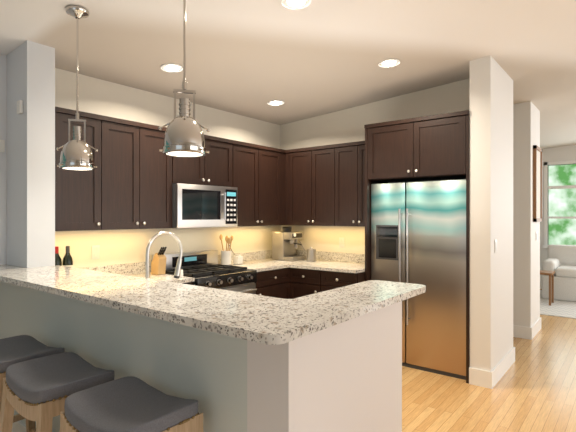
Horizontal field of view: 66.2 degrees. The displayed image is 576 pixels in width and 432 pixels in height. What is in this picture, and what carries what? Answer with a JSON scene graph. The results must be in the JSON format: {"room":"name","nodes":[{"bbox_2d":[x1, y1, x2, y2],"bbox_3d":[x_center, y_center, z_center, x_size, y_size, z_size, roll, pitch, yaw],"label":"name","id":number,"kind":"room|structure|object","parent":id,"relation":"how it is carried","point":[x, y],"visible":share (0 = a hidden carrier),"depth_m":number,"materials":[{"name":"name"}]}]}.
{"room":"kitchen","nodes":[
{"label":"kitchen","id":0,"kind":"room"},
{"bbox_2d":[7,40,54,267],"bbox_3d":[-1.868,-0.225,3.204,0.358,3.350,0.185,0,0,38],"label":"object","id":1,"kind":"structure","parent":0,"point":[31,169],"depth_m":3.10,"materials":[{"name":"white paint"}]},
{"bbox_2d":[17,100,22,113],"bbox_3d":[-1.862,-0.755,3.067,0.060,0.090,0.022,0,0,38],"label":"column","id":2,"kind":"structure","parent":1,"relation":"attached to","point":[19,106],"depth_m":3.05,"materials":[{"name":"white plastic"}]},
{"bbox_2d":[0,54,279,267],"bbox_3d":[-2.006,-0.225,3.417,0.120,3.350,10.090,0,0,38],"label":"wall","id":3,"kind":"structure","parent":0,"point":[114,100],"depth_m":4.07,"materials":[{"name":"white paint"}]},
{"bbox_2d":[0,140,4,151],"bbox_3d":[-2.085,-0.510,3.212,0.008,0.090,0.045,0,0,38],"label":"light switch","id":4,"kind":"object","parent":3,"relation":"attached to","point":[2,145],"visible":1,"depth_m":3.21,"materials":[{"name":"white plastic"}]},
{"bbox_2d":[55,107,110,230],"bbox_3d":[-1.686,-0.337,3.442,0.348,0.895,0.412,0,0,38],"label":"upper cabinet","id":5,"kind":"object","parent":3,"relation":"attached to","point":[82,197],"depth_m":3.36,"materials":[{"name":"brown wood"}]},
{"bbox_2d":[92,245,99,258],"bbox_3d":[-1.643,0.310,3.775,0.008,0.115,0.070,0,0,38],"label":"electrical outlet","id":6,"kind":"object","parent":3,"relation":"attached to","point":[96,252],"visible":1,"depth_m":3.78,"materials":[{"name":"white plastic"}]},
{"bbox_2d":[111,117,146,229],"bbox_3d":[-1.490,-0.337,3.692,0.348,0.895,0.454,0,0,38],"label":"upper cabinet","id":7,"kind":"object","parent":3,"relation":"attached to","point":[131,178],"depth_m":3.64,"materials":[{"name":"brown wood"}]},
{"bbox_2d":[147,124,178,228],"bbox_3d":[-1.281,-0.337,3.958,0.348,0.895,0.453,0,0,38],"label":"upper cabinet","id":8,"kind":"object","parent":3,"relation":"attached to","point":[162,170],"depth_m":3.87,"materials":[{"name":"brown wood"}]},
{"bbox_2d":[179,135,210,185],"bbox_3d":[-1.061,-0.337,4.237,0.348,0.895,0.498,0,0,38],"label":"upper cabinet","id":9,"kind":"object","parent":3,"relation":"attached to","point":[192,170],"depth_m":4.22,"materials":[{"name":"brown wood"}]},
{"bbox_2d":[211,136,238,225],"bbox_3d":[-0.824,-0.337,4.538,0.348,0.895,0.499,0,0,38],"label":"upper cabinet","id":10,"kind":"object","parent":3,"relation":"attached to","point":[224,152],"depth_m":4.51,"materials":[{"name":"brown wood"}]},
{"bbox_2d":[172,183,236,227],"bbox_3d":[-0.770,-0.091,4.252,0.127,0.403,0.756,0,0,38],"label":"microwave","id":11,"kind":"object","parent":10,"relation":"attached to","point":[199,206],"visible":1,"depth_m":4.17,"materials":[{"name":"grey metal"}]},
{"bbox_2d":[239,141,262,225],"bbox_3d":[-0.586,-0.337,4.840,0.348,0.895,0.513,0,0,38],"label":"upper cabinet","id":12,"kind":"object","parent":3,"relation":"attached to","point":[250,155],"depth_m":4.80,"materials":[{"name":"brown wood"}]},
{"bbox_2d":[263,146,278,225],"bbox_3d":[-0.361,-0.337,5.127,0.348,0.895,0.449,0,0,38],"label":"upper cabinet","id":13,"kind":"object","parent":3,"relation":"attached to","point":[270,154],"depth_m":5.06,"materials":[{"name":"brown wood"}]},
{"bbox_2d":[0,281,335,431],"bbox_3d":[-0.992,0.919,2.409,2.718,1.062,0.240,0,0,38],"label":"wall","id":14,"kind":"structure","parent":0,"point":[238,385],"depth_m":1.74,"materials":[{"name":"white paint"}]},
{"bbox_2d":[12,421,25,431],"bbox_3d":[-1.052,1.380,2.294,2.700,0.140,0.015,0,0,38],"label":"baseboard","id":15,"kind":"structure","parent":14,"relation":"attached to","point":[18,426],"depth_m":2.80,"materials":[{"name":"white paint"}]},
{"bbox_2d":[0,264,363,344],"bbox_3d":[-0.978,0.370,2.366,2.793,0.031,0.510,0,0,38],"label":"countertop","id":16,"kind":"structure","parent":14,"relation":"on","point":[266,320],"depth_m":1.79,"materials":[{"name":"stone"}]},
{"bbox_2d":[0,0,575,148],"bbox_3d":[1.224,-1.426,3.172,14.000,1.060,16.500,0,0,38],"label":"ceiling","id":17,"kind":"structure","parent":0,"point":[253,58],"depth_m":3.38,"materials":[{"name":"paint"}]},
{"bbox_2d":[56,6,97,169],"bbox_3d":[-1.272,-0.762,2.668,0.233,0.955,0.198,0,0,-14],"label":"pendant light","id":18,"kind":"object","parent":17,"relation":"hanging from","point":[76,153],"visible":1,"depth_m":2.64,"materials":[{"name":"silver metal"}]},
{"bbox_2d":[161,63,182,71],"bbox_3d":[-0.952,-1.214,3.625,0.180,0.012,0.180,-5,-3,38],"label":"recessed light","id":19,"kind":"object","parent":17,"relation":"in","point":[170,67],"visible":0.98,"depth_m":3.62,"materials":[{"name":"white paint"}]},
{"bbox_2d":[158,0,209,156],"bbox_3d":[-0.479,-0.795,2.044,0.233,1.020,0.198,0,0,-14],"label":"pendant light","id":20,"kind":"object","parent":17,"relation":"hanging from","point":[184,136],"visible":1,"depth_m":2.00,"materials":[{"name":"silver metal"}]},
{"bbox_2d":[268,100,283,105],"bbox_3d":[-0.130,-1.211,4.734,0.180,0.012,0.180,-5,-3,38],"label":"recessed light","id":21,"kind":"object","parent":17,"relation":"in","point":[276,102],"visible":0.9,"depth_m":4.72,"materials":[{"name":"white paint"}]},
{"bbox_2d":[282,0,310,8],"bbox_3d":[0.051,-1.303,2.683,0.180,0.012,0.180,-5,-3,38],"label":"recessed light","id":22,"kind":"object","parent":17,"relation":"in","point":[294,4],"visible":1,"depth_m":2.71,"materials":[{"name":"white paint"}]},
{"bbox_2d":[378,59,399,67],"bbox_3d":[0.862,-1.301,3.763,0.180,0.012,0.180,-5,-3,38],"label":"recessed light","id":23,"kind":"object","parent":17,"relation":"in","point":[386,63],"visible":1,"depth_m":3.75,"materials":[{"name":"white paint"}]},
{"bbox_2d":[336,301,401,431],"bbox_3d":[0.292,0.919,1.997,0.190,1.062,0.640,0,0,38],"label":"wall","id":24,"kind":"structure","parent":0,"point":[345,376],"depth_m":1.93,"materials":[{"name":"white paint"}]},
{"bbox_2d":[306,280,425,313],"bbox_3d":[0.371,0.370,2.088,0.330,0.031,0.720,0,0,38],"label":"countertop","id":25,"kind":"structure","parent":24,"relation":"on","point":[374,294],"depth_m":2.03,"materials":[{"name":"stone"}]},
{"bbox_2d":[280,71,512,355],"bbox_3d":[1.070,-0.225,5.069,2.668,3.350,0.430,0,0,38],"label":"wall","id":26,"kind":"structure","parent":0,"point":[346,125],"depth_m":4.82,"materials":[{"name":"white paint"}]},
{"bbox_2d":[291,147,306,225],"bbox_3d":[0.234,-0.337,5.268,0.453,0.895,0.328,0,0,38],"label":"upper cabinet","id":27,"kind":"object","parent":26,"relation":"attached to","point":[298,156],"depth_m":5.15,"materials":[{"name":"brown wood"}]},
{"bbox_2d":[307,145,326,225],"bbox_3d":[0.491,-0.337,5.065,0.413,0.895,0.328,0,0,38],"label":"upper cabinet","id":28,"kind":"object","parent":26,"relation":"attached to","point":[317,155],"depth_m":4.99,"materials":[{"name":"brown wood"}]},
{"bbox_2d":[327,143,350,225],"bbox_3d":[0.723,-0.337,4.883,0.389,0.895,0.328,0,0,38],"label":"upper cabinet","id":29,"kind":"object","parent":26,"relation":"attached to","point":[338,155],"depth_m":4.81,"materials":[{"name":"brown wood"}]},
{"bbox_2d":[339,238,343,247],"bbox_3d":[0.627,0.310,5.163,0.070,0.115,0.008,0,0,38],"label":"electrical outlet","id":30,"kind":"object","parent":26,"relation":"attached to","point":[341,242],"visible":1,"depth_m":5.16,"materials":[{"name":"white plastic"}]},
{"bbox_2d":[351,141,364,225],"bbox_3d":[0.879,-0.337,4.760,0.221,0.895,0.328,0,0,38],"label":"upper cabinet","id":31,"kind":"object","parent":26,"relation":"attached to","point":[357,148],"depth_m":4.66,"materials":[{"name":"brown wood"}]},
{"bbox_2d":[468,55,503,370],"bbox_3d":[1.779,-0.225,3.951,0.170,3.350,0.450,0,0,38],"label":"column","id":32,"kind":"structure","parent":0,"point":[483,94],"depth_m":3.79,"materials":[{"name":"white paint"}]},
{"bbox_2d":[488,347,514,388],"bbox_3d":[1.980,1.380,4.057,0.015,0.140,0.895,0,0,38],"label":"baseboard","id":33,"kind":"structure","parent":32,"relation":"attached to","point":[488,379],"depth_m":3.96,"materials":[{"name":"white paint"}]},
{"bbox_2d":[402,289,575,431],"bbox_3d":[1.224,1.500,3.172,14.000,0.100,16.500,0,0,38],"label":"floor","id":34,"kind":"structure","parent":0,"point":[533,389],"depth_m":3.57,"materials":[{"name":"brown wood"}]},
{"bbox_2d":[0,335,64,431],"bbox_3d":[-1.418,1.065,2.305,0.535,0.771,0.410,0,0,36],"label":"stool","id":35,"kind":"object","parent":34,"relation":"on","point":[17,349],"visible":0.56,"depth_m":2.33,"materials":[{"name":"grey fabric"}]},
{"bbox_2d":[0,352,114,431],"bbox_3d":[-1.023,1.065,1.982,0.535,0.771,0.410,0,0,40],"label":"stool","id":36,"kind":"object","parent":34,"relation":"on","point":[40,390],"visible":0.79,"depth_m":1.91,"materials":[{"name":"grey fabric"}]},
{"bbox_2d":[59,376,203,431],"bbox_3d":[-0.585,1.065,1.650,0.535,0.771,0.410,0,0,37],"label":"stool","id":37,"kind":"object","parent":34,"relation":"on","point":[129,404],"visible":1,"depth_m":1.61,"materials":[{"name":"grey fabric"}]},
{"bbox_2d":[152,250,256,293],"bbox_3d":[-0.778,0.907,4.258,0.711,1.085,0.752,0,0,38],"label":"range","id":38,"kind":"object","parent":34,"relation":"on","point":[203,268],"visible":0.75,"depth_m":4.24,"materials":[{"name":"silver metal"}]},
{"bbox_2d":[254,267,289,298],"bbox_3d":[-0.387,1.006,4.808,0.701,0.888,0.583,0,0,38],"label":"base cabinet","id":39,"kind":"object","parent":34,"relation":"on","point":[288,283],"depth_m":4.63,"materials":[{"name":"brown wood"}]},
{"bbox_2d":[290,268,364,298],"bbox_3d":[0.523,1.006,4.814,0.848,0.888,0.683,0,0,38],"label":"base cabinet","id":40,"kind":"object","parent":34,"relation":"on","point":[303,282],"depth_m":4.61,"materials":[{"name":"brown wood"}]},
{"bbox_2d":[115,261,150,269],"bbox_3d":[-1.187,0.495,3.826,0.658,0.130,0.421,0,0,38],"label":"countertop","id":41,"kind":"structure","parent":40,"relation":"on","point":[142,265],"depth_m":4.08,"materials":[{"name":"beige stone"}]},
{"bbox_2d":[151,247,166,274],"bbox_3d":[-1.164,0.403,4.002,0.141,0.251,0.080,0,0,38],"label":"knife block","id":42,"kind":"object","parent":41,"relation":"on","point":[158,264],"visible":1,"depth_m":3.97,"materials":[{"name":"brown wood"}]},
{"bbox_2d":[81,265,194,282],"bbox_3d":[-0.787,0.495,2.824,2.526,0.130,0.660,0,0,38],"label":"countertop","id":43,"kind":"structure","parent":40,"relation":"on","point":[123,270],"depth_m":3.87,"materials":[{"name":"beige stone"}]},
{"bbox_2d":[55,246,61,265],"bbox_3d":[-1.760,0.380,3.358,0.074,0.296,0.075,0,0,38],"label":"wine bottle","id":44,"kind":"object","parent":43,"relation":"on","point":[58,260],"visible":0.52,"depth_m":3.34,"materials":[{"name":"black glass"}]},
{"bbox_2d":[62,246,72,266],"bbox_3d":[-1.703,0.380,3.414,0.074,0.296,0.075,0,0,38],"label":"wine bottle","id":45,"kind":"object","parent":43,"relation":"on","point":[67,261],"visible":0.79,"depth_m":3.39,"materials":[{"name":"black glass"}]},
{"bbox_2d":[146,231,182,278],"bbox_3d":[-0.753,0.311,2.724,0.108,0.433,0.290,0,0,38],"label":"faucet","id":46,"kind":"object","parent":43,"relation":"on","point":[179,260],"visible":0.71,"depth_m":2.77,"materials":[{"name":"silver metal"}]},
{"bbox_2d":[218,252,287,271],"bbox_3d":[-0.423,0.495,4.798,0.658,0.130,0.525,0,0,38],"label":"countertop","id":47,"kind":"structure","parent":40,"relation":"on","point":[259,261],"depth_m":5.03,"materials":[{"name":"beige stone"}]},
{"bbox_2d":[220,234,232,264],"bbox_3d":[-0.670,0.362,4.808,0.116,0.332,0.139,0,0,38],"label":"utensil crock","id":48,"kind":"object","parent":47,"relation":"on","point":[226,257],"visible":0.98,"depth_m":4.77,"materials":[{"name":"white ceramic"}]},
{"bbox_2d":[233,254,242,263],"bbox_3d":[-0.551,0.476,4.862,0.080,0.103,0.080,0,0,38],"label":"jar","id":49,"kind":"object","parent":47,"relation":"on","point":[237,258],"visible":0.98,"depth_m":4.84,"materials":[{"name":"white ceramic"}]},
{"bbox_2d":[254,250,364,272],"bbox_3d":[0.274,0.495,5.014,1.486,0.130,0.676,0,0,38],"label":"countertop","id":50,"kind":"structure","parent":40,"relation":"on","point":[325,261],"depth_m":4.99,"materials":[{"name":"beige stone"}]},
{"bbox_2d":[272,227,304,260],"bbox_3d":[0.033,0.331,5.328,0.381,0.395,0.255,0,0,38],"label":"coffee machine","id":51,"kind":"object","parent":50,"relation":"on","point":[285,243],"visible":1,"depth_m":5.28,"materials":[{"name":"silver metal"}]},
{"bbox_2d":[307,247,315,261],"bbox_3d":[0.274,0.447,5.167,0.108,0.162,0.108,0,0,38],"label":"canister","id":52,"kind":"object","parent":50,"relation":"on","point":[311,254],"visible":1,"depth_m":5.12,"materials":[{"name":"silver metal"}]},
{"bbox_2d":[364,110,469,383],"bbox_3d":[1.308,0.268,4.307,1.008,2.365,0.508,0,0,38],"label":"cabinet","id":53,"kind":"object","parent":34,"relation":"on","point":[431,147],"visible":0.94,"depth_m":4.10,"materials":[{"name":"brown wood"}]},
{"bbox_2d":[371,179,465,379],"bbox_3d":[1.315,0.562,4.315,0.938,1.775,0.471,0,0,38],"label":"fridge","id":54,"kind":"object","parent":34,"relation":"on","point":[418,232],"visible":0.75,"depth_m":4.11,"materials":[{"name":"grey metal"}]},
{"bbox_2d":[540,290,575,318],"bbox_3d":[4.532,1.444,7.377,3.200,0.012,2.400,0,0,38],"label":"rug","id":55,"kind":"object","parent":34,"relation":"on","point":[560,308],"visible":0.33,"depth_m":6.87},
{"bbox_2d":[540,270,554,305],"bbox_3d":[4.146,1.176,7.331,0.450,0.522,0.350,0,0,38],"label":"side table","id":56,"kind":"object","parent":55,"relation":"on","point":[551,284],"visible":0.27,"depth_m":7.28,"materials":[{"name":"brown wood"}]},
{"bbox_2d":[542,244,575,301],"bbox_3d":[5.038,0.984,7.679,0.980,0.907,0.860,0,0,38],"label":"armchair","id":57,"kind":"object","parent":55,"relation":"on","point":[560,261],"visible":0.83,"depth_m":7.60,"materials":[{"name":"white fabric"}]},
{"bbox_2d":[513,101,539,326],"bbox_3d":[2.009,-0.225,6.271,2.658,3.350,0.640,0,0,38],"label":"wall","id":58,"kind":"structure","parent":0,"point":[526,244],"depth_m":5.27,"materials":[{"name":"white paint"}]},
{"bbox_2d":[513,325,532,339],"bbox_3d":[1.823,1.380,6.000,2.645,0.140,0.015,0,0,38],"label":"baseboard","id":59,"kind":"structure","parent":58,"relation":"attached to","point":[524,332],"depth_m":5.24,"materials":[{"name":"white paint"}]},
{"bbox_2d":[531,317,540,337],"bbox_3d":[3.056,1.380,5.440,0.015,0.140,0.630,0,0,38],"label":"baseboard","id":60,"kind":"structure","parent":58,"relation":"attached to","point":[536,326],"depth_m":5.43,"materials":[{"name":"white paint"}]},
{"bbox_2d":[533,145,541,221],"bbox_3d":[3.099,-0.390,5.476,0.033,0.920,0.440,0,0,38],"label":"framed picture","id":61,"kind":"object","parent":58,"relation":"attached to","point":[537,183],"visible":1,"depth_m":5.45,"materials":[{"name":"brown wood"}]},
{"bbox_2d":[540,145,575,288],"bbox_3d":[5.828,-0.225,8.215,11.000,3.350,0.120,0,0,38],"label":"wall","id":62,"kind":"structure","parent":0,"point":[564,153],"depth_m":8.72,"materials":[{"name":"white paint"}]},
{"bbox_2d":[543,160,575,247],"bbox_3d":[5.783,-0.215,8.206,1.820,1.690,0.150,0,0,38],"label":"window","id":63,"kind":"structure","parent":62,"relation":"in","point":[546,217],"depth_m":8.68,"materials":[{"name":"white paint"}]},
{"label":"outside","id":64,"kind":"structure","parent":0,"visible":0},
{"bbox_2d":[549,164,575,244],"bbox_3d":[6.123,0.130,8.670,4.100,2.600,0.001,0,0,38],"label":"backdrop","id":65,"kind":"structure","parent":64,"point":[562,202],"depth_m":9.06,"materials":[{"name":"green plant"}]}
]}

